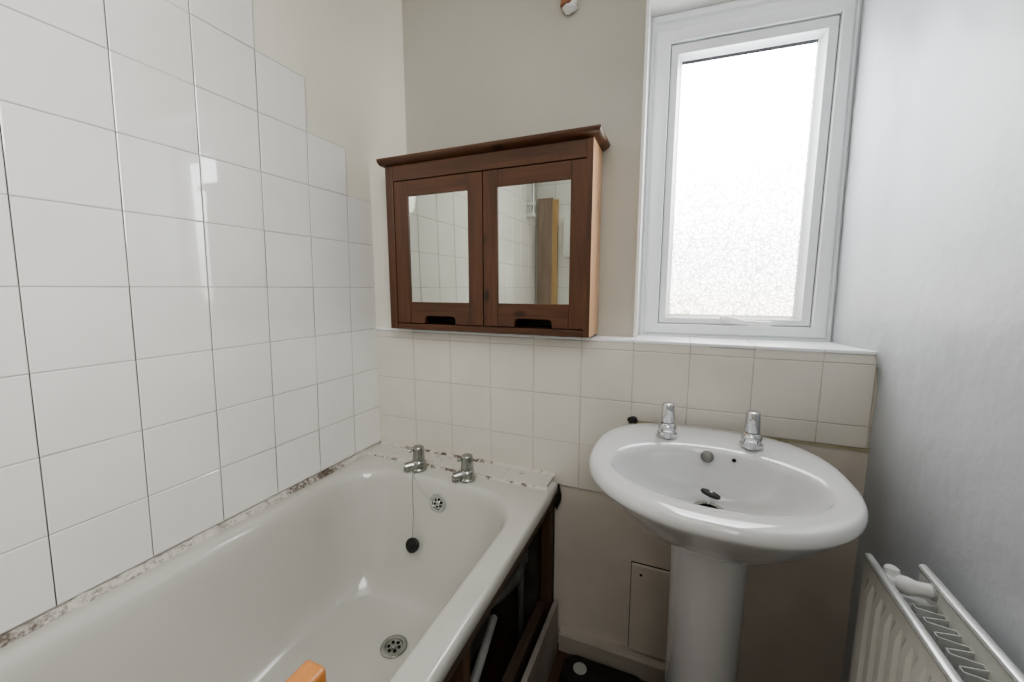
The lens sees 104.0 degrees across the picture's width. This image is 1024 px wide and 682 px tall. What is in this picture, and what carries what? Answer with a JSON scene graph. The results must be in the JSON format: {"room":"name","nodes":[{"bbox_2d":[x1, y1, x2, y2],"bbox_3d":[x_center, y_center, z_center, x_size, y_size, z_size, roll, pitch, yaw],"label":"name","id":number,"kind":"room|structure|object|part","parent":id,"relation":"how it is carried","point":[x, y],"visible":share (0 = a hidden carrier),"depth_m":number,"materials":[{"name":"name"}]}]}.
{"room":"bathroom","nodes":[
{"label":"bathroom","id":0,"kind":"room"},
{"bbox_2d":[0,0,406,635],"bbox_3d":[-0.802,-0.109,0.645,0.129,2.456,2.103,3,8,23],"label":"wall","id":1,"kind":"structure","parent":0,"point":[195,284],"depth_m":0.90,"materials":[{"name":"white tile"}]},
{"bbox_2d":[470,621,646,681],"bbox_3d":[-0.139,1.164,0.574,1.628,0.051,2.260,3,8,23],"label":"floor","id":2,"kind":"structure","parent":0,"point":[503,644],"depth_m":1.32,"materials":[{"name":"black"}]},
{"bbox_2d":[0,455,561,681],"bbox_3d":[-0.490,0.821,0.710,0.735,0.595,1.661,3,8,23],"label":"bathtub","id":3,"kind":"object","parent":2,"relation":"on","point":[325,574],"depth_m":1.08,"materials":[{"name":"ceramic"}]},
{"bbox_2d":[0,443,379,647],"bbox_3d":[-0.823,0.501,0.810,0.019,0.023,1.625,3,8,23],"label":"sealant","id":4,"kind":"structure","parent":3,"relation":"on","point":[85,597],"depth_m":0.89,"materials":[{"name":"white plastic"}]},
{"bbox_2d":[404,444,426,472],"bbox_3d":[-0.324,0.395,1.344,0.075,0.085,0.052,-6,10,-38],"label":"tap","id":5,"kind":"object","parent":3,"relation":"on","point":[418,464],"visible":1,"depth_m":1.33,"materials":[{"name":"silver metal"}]},
{"bbox_3d":[-0.343,0.419,1.344,0.042,0.033,0.031,-3,8,-21],"label":"spout","id":6,"kind":"part","parent":5,"relation":"part of","materials":[{"name":"silver metal"}]},
{"bbox_3d":[-0.315,0.376,1.349,0.040,0.048,0.040,3,8,23],"label":"handle","id":7,"kind":"part","parent":5,"relation":"part of","materials":[{"name":"silver metal"}]},
{"bbox_2d":[406,472,431,552],"bbox_3d":[-0.317,0.556,1.295,0.074,0.230,0.102,-7,11,-44],"label":"plug","id":8,"kind":"object","parent":3,"relation":"hanging from","point":[412,544],"visible":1,"depth_m":1.27,"materials":[{"name":"black rubber"}]},
{"bbox_3d":[-0.324,0.539,1.306,0.007,0.201,0.095,-1,8,-7],"label":"chain","id":9,"kind":"part","parent":8,"relation":"part of","materials":[{"name":"silver metal"}]},
{"bbox_2d":[367,444,553,487],"bbox_3d":[-0.202,0.426,1.389,0.699,0.014,0.080,3,8,23],"label":"tile strip","id":10,"kind":"object","parent":3,"relation":"on","point":[511,474],"visible":0.82,"depth_m":1.35,"materials":[{"name":"white tile"}]},
{"bbox_2d":[367,441,555,490],"bbox_3d":[-0.201,0.422,1.385,0.702,0.022,0.091,3,8,23],"label":"sealant","id":11,"kind":"structure","parent":3,"relation":"on","point":[382,442],"depth_m":1.36,"materials":[{"name":"white plastic"}]},
{"bbox_2d":[452,453,474,483],"bbox_3d":[-0.152,0.405,1.273,0.075,0.085,0.052,-6,10,-38],"label":"tap","id":12,"kind":"object","parent":3,"relation":"on","point":[466,475],"visible":1,"depth_m":1.26,"materials":[{"name":"silver metal"}]},
{"bbox_3d":[-0.171,0.429,1.272,0.042,0.033,0.031,-3,8,-21],"label":"spout","id":13,"kind":"part","parent":12,"relation":"part of","materials":[{"name":"silver metal"}]},
{"bbox_3d":[-0.143,0.386,1.278,0.040,0.048,0.040,3,8,23],"label":"handle","id":14,"kind":"part","parent":12,"relation":"part of","materials":[{"name":"silver metal"}]},
{"bbox_2d":[443,495,555,681],"bbox_3d":[-0.179,0.593,0.542,0.018,0.026,1.610,3,8,23],"label":"batten","id":15,"kind":"object","parent":3,"relation":"attached to","point":[447,678],"visible":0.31,"depth_m":0.85,"materials":[{"name":"brown wood"}]},
{"bbox_3d":[0.146,0.499,1.287,0.026,0.088,0.026,-2,8,-15],"label":"bath bracket","id":16,"kind":"part","parent":3,"relation":"part of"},
{"bbox_2d":[285,660,325,681],"bbox_3d":[-0.276,0.756,0.222,0.025,0.853,0.470,3,8,23],"label":"wooden stand","id":17,"kind":"object","parent":2,"relation":"on","point":[309,671],"visible":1,"depth_m":0.37,"materials":[{"name":"orange wood"}]},
{"bbox_2d":[449,647,470,681],"bbox_3d":[-0.110,0.839,0.812,0.050,0.533,0.027,3,8,23],"label":"timber post","id":18,"kind":"object","parent":2,"relation":"on","point":[462,673],"visible":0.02,"depth_m":0.77,"materials":[{"name":"brown wood"}]},
{"bbox_2d":[471,614,497,681],"bbox_3d":[-0.171,0.988,0.838,0.056,0.232,0.805,3,8,19],"label":"pipe","id":19,"kind":"object","parent":2,"relation":"on","point":[481,657],"visible":0.98,"depth_m":1.09,"materials":[{"name":"grey plastic"}]},
{"bbox_2d":[501,600,545,681],"bbox_3d":[0.001,0.973,1.088,0.028,0.195,0.495,3,8,23],"label":"rail","id":20,"kind":"object","parent":2,"relation":"on","point":[515,670],"visible":0.56,"depth_m":1.16,"materials":[{"name":"brown wood"}]},
{"bbox_2d":[521,600,557,681],"bbox_3d":[-0.156,1.041,0.619,0.016,0.183,1.560,3,8,23],"label":"panel board","id":21,"kind":"object","parent":2,"relation":"on","point":[539,666],"visible":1,"depth_m":1.21,"materials":[{"name":"beige wood"}]},
{"bbox_2d":[540,506,552,617],"bbox_3d":[0.113,0.772,1.315,0.030,0.533,0.035,3,8,23],"label":"timber post","id":22,"kind":"object","parent":2,"relation":"on","point":[547,525],"visible":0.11,"depth_m":1.29,"materials":[{"name":"brown wood"}]},
{"bbox_2d":[558,655,642,681],"bbox_3d":[0.244,1.052,1.144,0.250,0.023,0.275,3,8,23],"label":"bathroom scale","id":23,"kind":"object","parent":2,"relation":"on","point":[575,668],"visible":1,"depth_m":1.24,"materials":[{"name":"black glass"}]},
{"bbox_2d":[589,423,868,681],"bbox_3d":[0.419,0.674,0.901,0.500,0.838,0.497,3,8,23],"label":"basin","id":24,"kind":"object","parent":2,"relation":"on","point":[780,502],"visible":0.96,"depth_m":0.85,"materials":[{"name":"white ceramic"}]},
{"bbox_2d":[657,402,676,438],"bbox_3d":[0.390,0.196,1.001,0.049,0.085,0.055,3,8,23],"label":"tap","id":25,"kind":"object","parent":24,"relation":"on","point":[667,427],"visible":1,"depth_m":0.99,"materials":[{"name":"silver metal"}]},
{"bbox_3d":[0.384,0.223,0.989,0.029,0.033,0.024,3,8,23],"label":"spout","id":26,"kind":"part","parent":25,"relation":"part of","materials":[{"name":"silver metal"}]},
{"bbox_3d":[0.391,0.178,1.001,0.033,0.051,0.033,3,8,23],"label":"handle","id":27,"kind":"part","parent":25,"relation":"part of","materials":[{"name":"silver metal"}]},
{"bbox_2d":[701,488,720,506],"bbox_3d":[0.442,0.353,0.891,0.041,0.046,0.041,3,8,23],"label":"plug","id":28,"kind":"object","parent":24,"relation":"on","point":[709,493],"visible":0.97,"depth_m":0.88,"materials":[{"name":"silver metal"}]},
{"bbox_3d":[0.419,0.354,0.859,0.500,0.192,0.497,3,8,23],"label":"bowl","id":29,"kind":"part","parent":24,"relation":"part of","materials":[{"name":"white ceramic"}]},
{"bbox_2d":[739,410,762,449],"bbox_3d":[0.559,0.205,0.930,0.049,0.085,0.055,3,8,23],"label":"tap","id":30,"kind":"object","parent":24,"relation":"on","point":[751,437],"visible":1,"depth_m":0.92,"materials":[{"name":"silver metal"}]},
{"bbox_3d":[0.550,0.232,0.920,0.029,0.033,0.023,5,9,32],"label":"spout","id":31,"kind":"part","parent":30,"relation":"part of","materials":[{"name":"silver metal"}]},
{"bbox_3d":[0.560,0.188,0.931,0.033,0.051,0.033,3,8,23],"label":"handle","id":32,"kind":"part","parent":30,"relation":"part of","materials":[{"name":"silver metal"}]},
{"bbox_2d":[376,0,877,681],"bbox_3d":[0.284,-0.192,1.277,1.673,2.455,0.238,3,8,23],"label":"wall","id":33,"kind":"structure","parent":0,"point":[476,71],"depth_m":1.21,"materials":[{"name":"beige tile"}]},
{"bbox_2d":[560,0,577,14],"bbox_3d":[0.164,-1.173,1.122,0.049,0.466,0.039,3,8,23],"label":"pipe stub","id":34,"kind":"object","parent":33,"relation":"attached to","point":[568,6],"visible":1,"depth_m":1.14,"materials":[{"name":"orange metal"}]},
{"bbox_2d":[558,625,664,681],"bbox_3d":[0.513,1.020,1.204,0.763,0.072,0.026,3,8,23],"label":"baseboard","id":35,"kind":"structure","parent":33,"relation":"attached to","point":[645,667],"depth_m":1.28,"materials":[{"name":"paint"}]},
{"bbox_2d":[375,327,876,355],"bbox_3d":[0.219,-0.021,1.321,1.499,0.012,0.230,3,8,23],"label":"ledge","id":36,"kind":"object","parent":33,"relation":"on","point":[725,343],"visible":0.69,"depth_m":1.11,"materials":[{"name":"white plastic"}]},
{"bbox_2d":[376,124,609,337],"bbox_3d":[-0.079,-0.309,1.269,0.728,0.556,0.148,3,8,23],"label":"wall cabinet","id":37,"kind":"object","parent":36,"relation":"on","point":[496,236],"visible":1,"depth_m":1.20,"materials":[{"name":"brown wood"}]},
{"bbox_3d":[-0.382,-0.316,1.408,0.030,0.534,0.126,3,8,23],"label":"panel","id":38,"kind":"part","parent":37,"relation":"part of","materials":[{"name":"brown wood"}]},
{"bbox_2d":[408,190,468,302],"bbox_3d":[-0.236,-0.296,1.286,0.229,0.350,0.003,3,8,23],"label":"mirror","id":39,"kind":"object","parent":37,"relation":"attached to","point":[438,220],"depth_m":1.28,"materials":[{"name":"clear glass"}]},
{"bbox_3d":[-0.236,-0.286,1.291,0.324,0.462,0.018,3,8,23],"label":"door","id":40,"kind":"part","parent":37,"relation":"part of","materials":[{"name":"brown wood"}]},
{"bbox_3d":[-0.092,-0.534,1.199,0.643,0.049,0.019,3,8,23],"label":"rail","id":41,"kind":"part","parent":37,"relation":"part of","materials":[{"name":"brown wood"}]},
{"bbox_3d":[-0.049,-0.317,1.332,0.643,0.513,0.008,3,8,23],"label":"panel","id":42,"kind":"part","parent":37,"relation":"part of","materials":[{"name":"brown wood"}]},
{"bbox_3d":[-0.079,-0.574,1.234,0.728,0.021,0.148,3,8,23],"label":"cornice","id":43,"kind":"part","parent":37,"relation":"part of","materials":[{"name":"brown wood"}]},
{"bbox_2d":[498,179,570,303],"bbox_3d":[0.061,-0.280,1.163,0.230,0.350,0.003,3,8,23],"label":"mirror","id":44,"kind":"object","parent":37,"relation":"attached to","point":[534,215],"depth_m":1.16,"materials":[{"name":"clear glass"}]},
{"bbox_3d":[0.061,-0.269,1.167,0.314,0.462,0.018,3,8,23],"label":"door","id":45,"kind":"part","parent":37,"relation":"part of","materials":[{"name":"brown wood"}]},
{"bbox_3d":[0.233,-0.282,1.152,0.018,0.534,0.127,3,8,23],"label":"panel","id":46,"kind":"part","parent":37,"relation":"part of","materials":[{"name":"brown wood"}]},
{"bbox_2d":[627,416,637,422],"bbox_3d":[0.351,0.230,1.167,0.030,0.022,0.012,3,8,23],"label":"wall bracket","id":47,"kind":"object","parent":33,"relation":"attached to","point":[632,419],"visible":1,"depth_m":1.16,"materials":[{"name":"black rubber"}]},
{"bbox_2d":[628,562,669,660],"bbox_3d":[0.468,0.832,1.206,0.216,0.290,0.013,3,8,23],"label":"access panel","id":48,"kind":"object","parent":33,"relation":"attached to","point":[649,597],"visible":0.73,"depth_m":1.22,"materials":[{"name":"beige paint"}]},
{"bbox_2d":[638,0,862,341],"bbox_3d":[0.642,-0.466,1.128,0.519,0.922,0.068,3,8,19],"label":"window","id":49,"kind":"structure","parent":33,"relation":"in","point":[758,110],"depth_m":1.13,"materials":[{"name":"white plastic"}]},
{"bbox_3d":[0.646,-0.439,1.151,0.335,0.742,0.004,3,8,19],"label":"glass pane","id":50,"kind":"part","parent":49,"relation":"part of","materials":[{"name":"white glass"}]},
{"bbox_3d":[0.671,-0.058,1.151,0.132,0.030,0.028,3,8,23],"label":"handle","id":51,"kind":"part","parent":49,"relation":"part of","materials":[{"name":"white paint"}]},
{"bbox_2d":[832,0,1023,681],"bbox_3d":[0.518,-0.044,0.163,0.070,2.455,2.210,3,8,23],"label":"wall","id":52,"kind":"structure","parent":0,"point":[930,277],"depth_m":0.74,"materials":[{"name":"white paint"}]},
{"bbox_2d":[849,553,1023,681],"bbox_3d":[0.539,0.724,0.401,0.113,0.600,0.734,3,8,23],"label":"radiator","id":53,"kind":"object","parent":52,"relation":"attached to","point":[929,636],"visible":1,"depth_m":0.61,"materials":[{"name":"metal"}]},
{"bbox_3d":[0.493,0.725,0.420,0.013,0.592,0.734,3,8,23],"label":"panel","id":54,"kind":"part","parent":53,"relation":"part of","materials":[{"name":"metal"}]},
{"bbox_3d":[0.567,0.729,0.390,0.013,0.592,0.734,3,8,23],"label":"panel","id":55,"kind":"part","parent":53,"relation":"part of","materials":[{"name":"metal"}]}
]}

